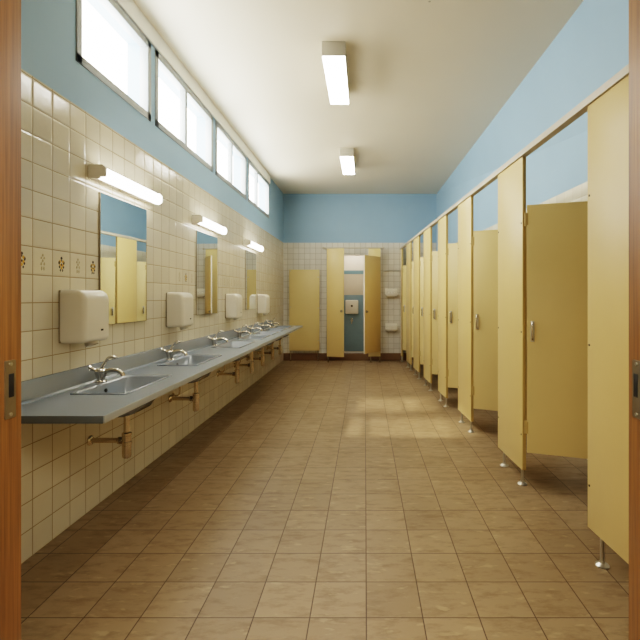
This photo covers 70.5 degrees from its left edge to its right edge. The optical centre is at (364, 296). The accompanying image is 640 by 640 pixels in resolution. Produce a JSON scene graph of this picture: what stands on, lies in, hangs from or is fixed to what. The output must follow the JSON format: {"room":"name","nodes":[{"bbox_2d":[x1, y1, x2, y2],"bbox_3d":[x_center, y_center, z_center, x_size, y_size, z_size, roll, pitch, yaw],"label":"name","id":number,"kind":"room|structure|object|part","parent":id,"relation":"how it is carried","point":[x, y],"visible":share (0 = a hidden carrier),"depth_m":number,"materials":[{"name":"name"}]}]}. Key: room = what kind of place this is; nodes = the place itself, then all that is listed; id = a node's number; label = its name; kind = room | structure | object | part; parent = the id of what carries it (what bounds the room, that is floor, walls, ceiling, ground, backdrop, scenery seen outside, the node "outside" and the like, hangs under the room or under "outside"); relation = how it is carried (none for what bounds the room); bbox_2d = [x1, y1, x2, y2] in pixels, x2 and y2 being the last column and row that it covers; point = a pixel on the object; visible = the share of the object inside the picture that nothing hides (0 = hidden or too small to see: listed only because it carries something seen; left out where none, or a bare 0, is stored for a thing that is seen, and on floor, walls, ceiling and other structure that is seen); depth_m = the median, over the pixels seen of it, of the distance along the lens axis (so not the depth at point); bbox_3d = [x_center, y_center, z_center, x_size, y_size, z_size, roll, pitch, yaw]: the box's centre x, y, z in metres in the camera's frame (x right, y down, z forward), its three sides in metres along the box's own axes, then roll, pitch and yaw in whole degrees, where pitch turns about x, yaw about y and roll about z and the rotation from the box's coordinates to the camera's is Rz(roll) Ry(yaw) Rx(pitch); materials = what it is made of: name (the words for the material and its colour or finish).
{"room":"public restroom","nodes":[
{"label":"public restroom","id":0,"kind":"room"},
{"bbox_2d":[21,0,283,563],"bbox_3d":[-1.964,-0.455,5.550,0.201,3.810,9.500,0,0,0],"label":"wall","id":1,"kind":"structure","parent":0,"point":[71,120],"depth_m":3.13,"materials":[{"name":"tile"}]},
{"bbox_2d":[59,290,108,346],"bbox_3d":[-1.782,0.138,2.870,0.166,0.366,0.270,0,0,0],"label":"dryer","id":2,"kind":"object","parent":1,"relation":"attached to","point":[83,314],"visible":1,"depth_m":2.74,"materials":[{"name":"grey plastic"}]},
{"bbox_3d":[-1.859,0.120,2.870,0.012,0.322,0.262,0,0,0],"label":"plate","id":3,"kind":"part","parent":2,"relation":"part of","materials":[{"name":"grey plastic"}]},
{"bbox_2d":[87,415,131,458],"bbox_3d":[-1.723,0.905,3.050,0.284,0.370,0.068,0,0,0],"label":"drain pipe","id":4,"kind":"object","parent":1,"relation":"attached to","point":[125,440],"visible":0.88,"depth_m":3.03,"materials":[{"name":"brown metal"}]},
{"bbox_2d":[76,0,150,120],"bbox_3d":[-1.893,-1.863,3.405,0.073,0.675,1.010,0,0,0],"label":"window","id":5,"kind":"structure","parent":1,"relation":"in","point":[111,6],"depth_m":3.55,"materials":[{"name":"grey metal"}]},
{"bbox_2d":[99,192,146,324],"bbox_3d":[-1.851,-0.268,3.470,0.014,0.935,0.640,0,0,1],"label":"mirror","id":6,"kind":"object","parent":1,"relation":"attached to","point":[122,224],"visible":0.81,"depth_m":3.44,"materials":[{"name":"silver"}]},
{"bbox_2d":[88,164,162,204],"bbox_3d":[-1.806,-0.845,3.465,0.118,0.098,0.870,0,0,0],"label":"wall lamp","id":7,"kind":"object","parent":1,"relation":"attached to","point":[99,173],"visible":1,"depth_m":3.29,"materials":[{"name":"plastic"}]},
{"bbox_2d":[21,320,302,423],"bbox_3d":[-1.555,0.640,5.575,0.616,0.364,6.849,0,0,0],"label":"countertop","id":8,"kind":"structure","parent":1,"relation":"attached to","point":[47,399],"depth_m":2.82,"materials":[{"name":"laminate"}]},
{"bbox_2d":[88,355,124,382],"bbox_3d":[-1.734,0.481,3.020,0.245,0.178,0.090,0,0,0],"label":"faucet","id":9,"kind":"object","parent":8,"relation":"on","point":[100,373],"visible":1,"depth_m":3.00,"materials":[{"name":"silver metal"}]},
{"bbox_3d":[-1.817,0.485,3.013,0.079,0.058,0.044,0,0,0],"label":"handle","id":10,"kind":"part","parent":9,"relation":"part of","materials":[{"name":"silver metal"}]},
{"bbox_3d":[-1.721,0.440,3.020,0.111,0.095,0.025,0,0,0],"label":"lever","id":11,"kind":"part","parent":9,"relation":"part of","materials":[{"name":"silver metal"}]},
{"bbox_3d":[-1.686,0.505,3.020,0.150,0.060,0.035,0,0,0],"label":"spout","id":12,"kind":"part","parent":9,"relation":"part of","materials":[{"name":"silver metal"}]},
{"bbox_2d":[70,375,171,417],"bbox_3d":[-1.560,0.658,2.940,0.336,0.194,0.640,0,0,0],"label":"sink","id":13,"kind":"object","parent":8,"relation":"in","point":[126,384],"visible":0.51,"depth_m":3.03,"materials":[{"name":"stainless steel"}]},
{"bbox_2d":[161,340,187,359],"bbox_3d":[-1.734,0.481,4.089,0.245,0.178,0.090,0,0,2],"label":"faucet","id":14,"kind":"object","parent":8,"relation":"on","point":[170,352],"visible":1,"depth_m":4.07,"materials":[{"name":"silver metal"}]},
{"bbox_3d":[-1.721,0.440,4.088,0.111,0.095,0.025,0,0,2],"label":"lever","id":15,"kind":"part","parent":14,"relation":"part of","materials":[{"name":"silver metal"}]},
{"bbox_3d":[-1.686,0.505,4.087,0.150,0.060,0.035,0,0,2],"label":"spout","id":16,"kind":"part","parent":14,"relation":"part of","materials":[{"name":"silver metal"}]},
{"bbox_2d":[157,354,221,383],"bbox_3d":[-1.560,0.658,4.060,0.336,0.194,0.680,0,0,0],"label":"sink","id":17,"kind":"object","parent":8,"relation":"in","point":[191,359],"visible":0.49,"depth_m":4.23,"materials":[{"name":"metal"}]},
{"bbox_2d":[208,330,227,345],"bbox_3d":[-1.734,0.481,5.301,0.245,0.178,0.090,0,0,-1],"label":"faucet","id":18,"kind":"object","parent":8,"relation":"on","point":[214,340],"visible":0.99,"depth_m":5.29,"materials":[{"name":"silver metal"}]},
{"bbox_2d":[210,341,255,361],"bbox_3d":[-1.560,0.658,5.380,0.336,0.194,0.740,0,0,0],"label":"sink","id":19,"kind":"object","parent":8,"relation":"in","point":[230,344],"visible":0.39,"depth_m":5.57,"materials":[{"name":"metal"}]},
{"bbox_2d":[234,325,250,337],"bbox_3d":[-1.734,0.481,6.362,0.245,0.178,0.090,0,0,-3],"label":"faucet","id":20,"kind":"object","parent":8,"relation":"on","point":[239,333],"visible":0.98,"depth_m":6.34,"materials":[{"name":"silver metal"}]},
{"bbox_2d":[238,335,270,350],"bbox_3d":[-1.560,0.658,6.360,0.336,0.194,0.620,0,0,0],"label":"sink","id":21,"kind":"object","parent":8,"relation":"in","point":[247,336],"visible":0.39,"depth_m":6.62,"materials":[{"name":"metal"}]},
{"bbox_2d":[247,322,261,333],"bbox_3d":[-1.734,0.481,7.060,0.245,0.178,0.090,0,0,0],"label":"faucet","id":22,"kind":"object","parent":8,"relation":"on","point":[252,328],"visible":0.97,"depth_m":7.04,"materials":[{"name":"silver metal"}]},
{"bbox_2d":[251,331,278,345],"bbox_3d":[-1.560,0.658,7.060,0.336,0.194,0.560,0,0,0],"label":"sink","id":23,"kind":"object","parent":8,"relation":"in","point":[259,332],"visible":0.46,"depth_m":7.26,"materials":[{"name":"metal"}]},
{"bbox_2d":[258,320,271,329],"bbox_3d":[-1.734,0.481,7.779,0.245,0.178,0.090,0,0,2],"label":"faucet","id":24,"kind":"object","parent":8,"relation":"on","point":[262,326],"visible":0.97,"depth_m":7.76,"materials":[{"name":"silver metal"}]},
{"bbox_2d":[267,318,279,326],"bbox_3d":[-1.734,0.481,8.501,0.245,0.178,0.090,0,0,-1],"label":"faucet","id":25,"kind":"object","parent":8,"relation":"on","point":[271,323],"visible":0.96,"depth_m":8.49,"materials":[{"name":"silver metal"}]},
{"bbox_2d":[262,328,286,340],"bbox_3d":[-1.560,0.658,7.780,0.336,0.194,0.560,0,0,0],"label":"sink","id":26,"kind":"object","parent":8,"relation":"in","point":[268,329],"visible":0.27,"depth_m":8.02,"materials":[{"name":"metal"}]},
{"bbox_2d":[272,326,292,336],"bbox_3d":[-1.560,0.658,8.500,0.336,0.194,0.560,0,0,0],"label":"sink","id":27,"kind":"object","parent":8,"relation":"in","point":[274,326],"visible":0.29,"depth_m":8.74,"materials":[{"name":"metal"}]},
{"bbox_2d":[166,292,192,329],"bbox_3d":[-1.782,0.138,4.345,0.166,0.366,0.270,0,0,0],"label":"dryer","id":28,"kind":"object","parent":1,"relation":"attached to","point":[179,305],"visible":1,"depth_m":4.21,"materials":[{"name":"grey plastic"}]},
{"bbox_3d":[-1.859,0.120,4.345,0.012,0.322,0.262,0,0,0],"label":"plate","id":29,"kind":"part","parent":28,"relation":"part of","materials":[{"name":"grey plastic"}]},
{"bbox_2d":[168,382,198,410],"bbox_3d":[-1.723,0.851,4.322,0.284,0.478,0.111,0,0,0],"label":"drain pipe","id":30,"kind":"object","parent":1,"relation":"attached to","point":[195,398],"visible":0.84,"depth_m":4.28,"materials":[{"name":"brown metal"}]},
{"bbox_2d":[155,49,212,171],"bbox_3d":[-1.893,-1.863,4.747,0.073,0.675,1.505,0,0,0],"label":"window","id":31,"kind":"structure","parent":1,"relation":"in","point":[186,94],"depth_m":4.66,"materials":[{"name":"grey metal"}]},
{"bbox_2d":[115,0,269,183],"bbox_3d":[-1.856,-2.286,5.830,0.018,0.148,5.900,0,0,0],"label":"trim","id":32,"kind":"structure","parent":1,"relation":"attached to","point":[129,7],"depth_m":4.53,"materials":[{"name":"paint"}]},
{"bbox_2d":[196,230,217,314],"bbox_3d":[-1.845,-0.268,5.266,0.014,0.935,0.618,0,0,3],"label":"mirror","id":33,"kind":"object","parent":1,"relation":"attached to","point":[206,245],"visible":1,"depth_m":5.22,"materials":[{"name":"silver"}]},
{"bbox_2d":[192,215,226,234],"bbox_3d":[-1.806,-0.838,5.280,0.118,0.098,0.870,0,0,0],"label":"wall lamp","id":34,"kind":"object","parent":1,"relation":"attached to","point":[199,220],"visible":1,"depth_m":5.08,"materials":[{"name":"white plastic"}]},
{"bbox_2d":[216,361,239,383],"bbox_3d":[-1.723,0.851,5.702,0.284,0.478,0.111,0,0,0],"label":"drain pipe","id":35,"kind":"object","parent":1,"relation":"attached to","point":[236,374],"visible":0.8,"depth_m":5.66,"materials":[{"name":"brown metal"}]},
{"bbox_2d":[215,121,245,198],"bbox_3d":[-1.893,-1.863,6.330,0.073,0.675,1.440,0,0,0],"label":"window","id":36,"kind":"structure","parent":1,"relation":"in","point":[232,146],"depth_m":6.28,"materials":[{"name":"grey metal"}]},
{"bbox_2d":[225,294,241,320],"bbox_3d":[-1.782,0.138,6.130,0.166,0.366,0.270,0,0,0],"label":"dryer","id":37,"kind":"object","parent":1,"relation":"attached to","point":[233,302],"visible":1,"depth_m":6.00,"materials":[{"name":"grey plastic"}]},
{"bbox_2d":[234,352,253,373],"bbox_3d":[-1.723,0.851,6.441,0.284,0.478,0.111,0,0,0],"label":"drain pipe","id":38,"kind":"object","parent":1,"relation":"attached to","point":[251,364],"visible":0.61,"depth_m":6.40,"materials":[{"name":"brown metal"}]},
{"bbox_2d":[245,250,255,309],"bbox_3d":[-1.858,-0.268,7.325,0.014,0.935,0.670,0,0,0],"label":"mirror","id":39,"kind":"object","parent":1,"relation":"attached to","point":[250,257],"visible":1,"depth_m":7.28,"materials":[{"name":"silver"}]},
{"bbox_2d":[243,240,263,251],"bbox_3d":[-1.806,-0.831,7.330,0.118,0.098,0.870,0,0,0],"label":"wall lamp","id":40,"kind":"object","parent":1,"relation":"attached to","point":[248,243],"visible":1,"depth_m":7.12,"materials":[{"name":"white plastic"}]},
{"bbox_2d":[249,241,262,251],"bbox_3d":[-1.779,-0.829,7.330,0.060,0.094,0.828,0,0,0],"label":"diffuser","id":41,"kind":"object","parent":40,"relation":"attached to","point":[252,245],"depth_m":7.28,"materials":[{"name":"white plastic"}]},
{"bbox_2d":[246,348,264,365],"bbox_3d":[-1.723,0.851,7.122,0.284,0.478,0.111,0,0,0],"label":"drain pipe","id":42,"kind":"object","parent":1,"relation":"attached to","point":[262,358],"visible":0.65,"depth_m":7.08,"materials":[{"name":"brown metal"}]},
{"bbox_2d":[248,159,268,217],"bbox_3d":[-1.893,-1.863,7.955,0.073,0.675,1.570,0,0,0],"label":"window","id":43,"kind":"structure","parent":1,"relation":"in","point":[257,175],"depth_m":7.79,"materials":[{"name":"grey metal"}]},
{"bbox_2d":[257,294,269,314],"bbox_3d":[-1.782,0.138,7.910,0.166,0.366,0.270,0,0,0],"label":"dryer","id":44,"kind":"object","parent":1,"relation":"attached to","point":[263,300],"visible":1,"depth_m":7.78,"materials":[{"name":"grey plastic"}]},
{"bbox_2d":[258,344,273,359],"bbox_3d":[-1.723,0.851,7.862,0.284,0.478,0.111,0,0,0],"label":"drain pipe","id":45,"kind":"object","parent":1,"relation":"attached to","point":[271,351],"visible":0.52,"depth_m":7.82,"materials":[{"name":"brown metal"}]},
{"bbox_2d":[266,340,281,354],"bbox_3d":[-1.723,0.851,8.562,0.284,0.478,0.111,0,0,0],"label":"drain pipe","id":46,"kind":"object","parent":1,"relation":"attached to","point":[278,348],"visible":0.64,"depth_m":8.52,"materials":[{"name":"brown metal"}]},
{"bbox_2d":[21,360,628,639],"bbox_3d":[0.000,1.500,4.600,5.200,0.100,13.600,0,0,0],"label":"floor","id":47,"kind":"structure","parent":0,"point":[333,499],"depth_m":2.75,"materials":[{"name":"tile"}]},
{"bbox_2d":[289,270,318,360],"bbox_3d":[-1.375,0.415,10.200,0.684,2.070,0.056,0,0,0],"label":"partition panel","id":48,"kind":"object","parent":47,"relation":"on","point":[303,284],"visible":1,"depth_m":10.19,"materials":[{"name":"yellow laminate"}]},
{"bbox_2d":[322,247,383,361],"bbox_3d":[-0.260,0.165,9.886,1.376,2.570,0.821,0,0,0],"label":"cubicle","id":49,"kind":"object","parent":47,"relation":"on","point":[335,255],"visible":1,"depth_m":9.91,"materials":[{"name":"laminate"}]},
{"bbox_3d":[-0.655,0.125,9.943,0.385,2.390,0.026,0,0,12],"label":"door","id":50,"kind":"part","parent":49,"relation":"part of","materials":[{"name":"yellow laminate"}]},
{"bbox_3d":[0.160,0.157,9.729,0.028,2.087,0.600,0,0,36],"label":"door","id":51,"kind":"part","parent":49,"relation":"part of","materials":[{"name":"laminate"}]},
{"bbox_3d":[0.210,0.122,10.000,0.270,2.395,0.028,0,0,0],"label":"panel","id":52,"kind":"part","parent":49,"relation":"part of","materials":[{"name":"yellow laminate"}]},
{"bbox_2d":[400,249,405,361],"bbox_3d":[0.997,0.185,9.932,0.217,2.530,0.729,0,0,-43],"label":"stall","id":53,"kind":"object","parent":47,"relation":"on","point":[403,268],"visible":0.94,"depth_m":9.98,"materials":[{"name":"yellow laminate"}]},
{"bbox_3d":[0.834,0.125,10.146,0.028,2.410,0.230,0,0,-3],"label":"panel","id":54,"kind":"part","parent":53,"relation":"part of","materials":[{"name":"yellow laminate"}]},
{"bbox_3d":[1.079,0.241,9.866,0.538,1.878,0.028,0,0,30],"label":"door","id":55,"kind":"part","parent":53,"relation":"part of","materials":[{"name":"yellow laminate"}]},
{"bbox_2d":[406,242,412,370],"bbox_3d":[1.228,0.185,8.971,0.895,2.530,0.670,0,0,13],"label":"stall","id":56,"kind":"object","parent":47,"relation":"on","point":[409,263],"visible":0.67,"depth_m":8.97,"materials":[{"name":"yellow laminate"}]},
{"bbox_3d":[1.254,0.241,8.695,0.728,1.878,0.028,0,0,22],"label":"door","id":57,"kind":"part","parent":56,"relation":"part of","materials":[{"name":"yellow laminate"}]},
{"bbox_2d":[413,236,423,378],"bbox_3d":[1.276,0.185,8.050,0.929,2.530,0.698,0,0,15],"label":"stall","id":58,"kind":"object","parent":47,"relation":"on","point":[418,265],"visible":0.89,"depth_m":7.96,"materials":[{"name":"yellow laminate"}]},
{"bbox_3d":[0.946,0.125,8.216,0.028,2.410,0.571,0,0,-3],"label":"panel","id":59,"kind":"part","parent":58,"relation":"part of","materials":[{"name":"yellow laminate"}]},
{"bbox_3d":[1.302,0.241,7.753,0.728,1.878,0.028,0,0,24],"label":"door","id":60,"kind":"part","parent":58,"relation":"part of","materials":[{"name":"yellow laminate"}]},
{"bbox_2d":[423,227,437,390],"bbox_3d":[1.339,0.185,7.056,0.923,2.530,0.673,0,0,14],"label":"stall","id":61,"kind":"object","parent":47,"relation":"on","point":[430,262],"visible":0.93,"depth_m":6.93,"materials":[{"name":"yellow laminate"}]},
{"bbox_3d":[1.004,0.125,7.211,0.028,2.410,0.561,0,0,-3],"label":"panel","id":62,"kind":"part","parent":61,"relation":"part of","materials":[{"name":"yellow laminate"}]},
{"bbox_3d":[1.366,0.241,6.765,0.728,1.878,0.028,0,0,22],"label":"door","id":63,"kind":"part","parent":61,"relation":"part of","materials":[{"name":"yellow laminate"}]},
{"bbox_2d":[438,215,457,406],"bbox_3d":[1.395,0.185,5.989,0.859,2.530,0.667,0,0,11],"label":"stall","id":64,"kind":"object","parent":47,"relation":"on","point":[447,253],"visible":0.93,"depth_m":5.91,"materials":[{"name":"yellow laminate"}]},
{"bbox_3d":[1.065,0.125,6.155,0.028,2.410,0.478,0,0,-3],"label":"panel","id":65,"kind":"part","parent":64,"relation":"part of","materials":[{"name":"yellow laminate"}]},
{"bbox_3d":[1.419,0.241,5.739,0.728,1.878,0.028,0,0,24],"label":"door","id":66,"kind":"part","parent":64,"relation":"part of","materials":[{"name":"yellow laminate"}]},
{"bbox_2d":[400,64,628,249],"bbox_3d":[1.077,-1.103,5.941,0.053,0.044,8.695,0,0,-3],"label":"rail","id":67,"kind":"object","parent":64,"relation":"on","point":[581,108],"visible":0.8,"depth_m":3.05,"materials":[{"name":"metal"}]},
{"bbox_2d":[458,196,497,432],"bbox_3d":[1.459,0.185,4.894,0.887,2.530,0.687,0,0,13],"label":"stall","id":68,"kind":"object","parent":47,"relation":"on","point":[477,250],"visible":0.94,"depth_m":4.75,"materials":[{"name":"yellow laminate"}]},
{"bbox_3d":[1.129,0.125,5.061,0.028,2.410,0.521,0,0,-3],"label":"panel","id":69,"kind":"part","parent":68,"relation":"part of","materials":[{"name":"yellow laminate"}]},
{"bbox_3d":[1.181,0.260,4.739,0.028,0.156,0.008,0,0,24],"label":"handle","id":70,"kind":"part","parent":68,"relation":"part of","materials":[{"name":"metal"}]},
{"bbox_3d":[1.484,0.241,4.623,0.728,1.878,0.028,0,0,24],"label":"door","id":71,"kind":"part","parent":68,"relation":"part of","materials":[{"name":"yellow laminate"}]},
{"bbox_2d":[498,156,587,485],"bbox_3d":[1.548,0.185,3.584,0.907,2.530,0.629,0,0,13],"label":"stall","id":72,"kind":"object","parent":47,"relation":"on","point":[543,250],"visible":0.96,"depth_m":3.38,"materials":[{"name":"yellow laminate"}]},
{"bbox_3d":[1.206,0.125,3.721,0.028,2.410,0.535,0,0,-3],"label":"panel","id":73,"kind":"part","parent":72,"relation":"part of","materials":[{"name":"yellow laminate"}]},
{"bbox_3d":[1.263,0.260,3.395,0.028,0.156,0.008,0,0,19],"label":"handle","id":74,"kind":"part","parent":72,"relation":"part of","materials":[{"name":"metal"}]},
{"bbox_3d":[1.575,0.241,3.306,0.728,1.878,0.028,0,0,19],"label":"door","id":75,"kind":"part","parent":72,"relation":"part of","materials":[{"name":"yellow laminate"}]},
{"bbox_2d":[588,75,628,569],"bbox_3d":[1.639,0.185,2.288,0.771,2.530,0.564,0,0,-3],"label":"partition","id":76,"kind":"object","parent":47,"relation":"on","point":[608,115],"visible":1,"depth_m":2.34,"materials":[{"name":"yellow laminate"}]},
{"bbox_2d":[344,256,363,352],"bbox_3d":[-0.260,0.075,10.875,1.320,2.750,0.850,0,0,0],"label":"wall","id":77,"kind":"structure","parent":0,"point":[350,262],"depth_m":11.20,"materials":[{"name":"paint"}]},
{"bbox_2d":[345,300,357,313],"bbox_3d":[-0.325,0.247,11.130,0.320,0.345,0.116,0,0,0],"label":"dispenser","id":78,"kind":"object","parent":77,"relation":"attached to","point":[351,306],"visible":1,"depth_m":11.08,"materials":[{"name":"white plastic"}]},
{"bbox_2d":[344,295,363,350],"bbox_3d":[-0.260,0.650,11.194,1.120,1.400,0.012,0,0,0],"label":"trim","id":79,"kind":"structure","parent":77,"relation":"attached to","point":[354,332],"depth_m":11.19,"materials":[{"name":"teal paint"}]},
{"bbox_2d":[344,274,363,294],"bbox_3d":[-0.260,-0.310,11.196,1.120,0.520,0.008,0,0,0],"label":"trim","id":80,"kind":"structure","parent":77,"relation":"attached to","point":[353,283],"depth_m":11.19,"materials":[{"name":"beige paint"}]},
{"bbox_2d":[344,270,363,273],"bbox_3d":[-0.260,-0.615,11.194,1.120,0.090,0.012,0,0,0],"label":"trim","id":81,"kind":"structure","parent":77,"relation":"attached to","point":[345,271],"depth_m":11.19,"materials":[{"name":"paint"}]},
{"bbox_2d":[133,0,583,193],"bbox_3d":[0.125,-2.435,5.600,4.450,0.150,9.600,0,0,0],"label":"ceiling","id":82,"kind":"structure","parent":0,"point":[427,78],"depth_m":4.73,"materials":[{"name":"paint"}]},
{"bbox_2d":[322,41,348,103],"bbox_3d":[-0.290,-2.288,4.665,0.220,0.145,1.030,0,0,0],"label":"ceiling light","id":83,"kind":"object","parent":82,"relation":"attached to","point":[334,57],"visible":1,"depth_m":4.40,"materials":[{"name":"plastic"}]},
{"bbox_2d":[340,148,354,174],"bbox_3d":[-0.290,-2.288,7.635,0.220,0.145,1.030,0,0,0],"label":"ceiling light","id":84,"kind":"object","parent":82,"relation":"attached to","point":[346,154],"visible":1,"depth_m":7.36,"materials":[{"name":"white plastic"}]},
{"bbox_2d":[340,157,354,174],"bbox_3d":[-0.290,-2.220,7.635,0.208,0.010,1.014,0,0,0],"label":"diffuser","id":85,"kind":"object","parent":84,"relation":"attached to","point":[347,163],"depth_m":7.58,"materials":[{"name":"white plastic"}]},
{"bbox_2d":[284,194,435,352],"bbox_3d":[0.217,-0.455,10.375,4.565,3.810,0.150,0,0,0],"label":"wall","id":86,"kind":"structure","parent":0,"point":[312,222],"depth_m":10.30,"materials":[{"name":"paint"}]},
{"bbox_2d":[283,353,412,359],"bbox_3d":[-0.116,1.367,10.290,3.498,0.165,0.020,0,0,0],"label":"baseboard","id":87,"kind":"structure","parent":86,"relation":"attached to","point":[286,356],"depth_m":10.28,"materials":[{"name":"brown tile"}]},
{"bbox_2d":[385,323,397,331],"bbox_3d":[0.600,0.695,10.231,0.310,0.190,0.138,0,0,0],"label":"soap dish","id":88,"kind":"object","parent":86,"relation":"attached to","point":[389,327],"visible":1,"depth_m":10.21,"materials":[{"name":"white ceramic"}]},
{"bbox_3d":[0.600,0.665,10.294,0.280,0.130,0.012,0,0,0],"label":"plate","id":89,"kind":"part","parent":88,"relation":"part of","materials":[{"name":"white ceramic"}]},
{"bbox_3d":[0.600,0.748,10.230,0.310,0.085,0.136,0,0,0],"label":"dish","id":90,"kind":"part","parent":88,"relation":"part of","materials":[{"name":"white ceramic"}]},
{"bbox_2d":[385,289,397,296],"bbox_3d":[0.600,-0.095,10.231,0.310,0.190,0.138,0,0,0],"label":"soap dish","id":91,"kind":"object","parent":86,"relation":"attached to","point":[388,292],"visible":1,"depth_m":10.20,"materials":[{"name":"white ceramic"}]},
{"bbox_3d":[0.600,-0.125,10.294,0.280,0.130,0.012,0,0,0],"label":"plate","id":92,"kind":"part","parent":91,"relation":"part of","materials":[{"name":"white ceramic"}]},
{"bbox_3d":[0.600,-0.043,10.230,0.310,0.085,0.136,0,0,0],"label":"dish","id":93,"kind":"part","parent":91,"relation":"part of","materials":[{"name":"white ceramic"}]},
{"bbox_2d":[436,0,628,459],"bbox_3d":[2.067,-0.455,5.550,0.866,3.810,9.500,0,0,0],"label":"wall","id":94,"kind":"structure","parent":0,"point":[592,46],"depth_m":4.50,"materials":[{"name":"paint"}]},
{"bbox_3d":[0.217,-0.455,0.890,4.165,3.810,0.180,0,0,0],"label":"wall","id":95,"kind":"structure","parent":0,"visible":0},
{"bbox_2d":[0,0,20,639],"bbox_3d":[-0.786,0.250,0.860,0.054,2.400,0.280,0,0,0],"label":"trim","id":96,"kind":"structure","parent":95,"relation":"attached to","point":[10,10],"depth_m":0.97,"materials":[{"name":"brown wood"}]},
{"bbox_3d":[-0.761,0.198,0.966,0.003,0.124,0.029,0,0,0],"label":"strike plate","id":97,"kind":"part","parent":96,"relation":"part of","materials":[{"name":"gold metal"}]},
{"bbox_2d":[629,0,639,639],"bbox_3d":[0.608,0.250,0.860,0.054,2.400,0.280,0,0,0],"label":"trim","id":98,"kind":"structure","parent":95,"relation":"attached to","point":[634,5],"depth_m":0.97,"materials":[{"name":"brown wood"}]},
{"bbox_3d":[0.584,0.198,0.966,0.003,0.124,0.029,0,0,0],"label":"strike plate","id":99,"kind":"part","parent":98,"relation":"part of","materials":[{"name":"gold metal"}]}
]}

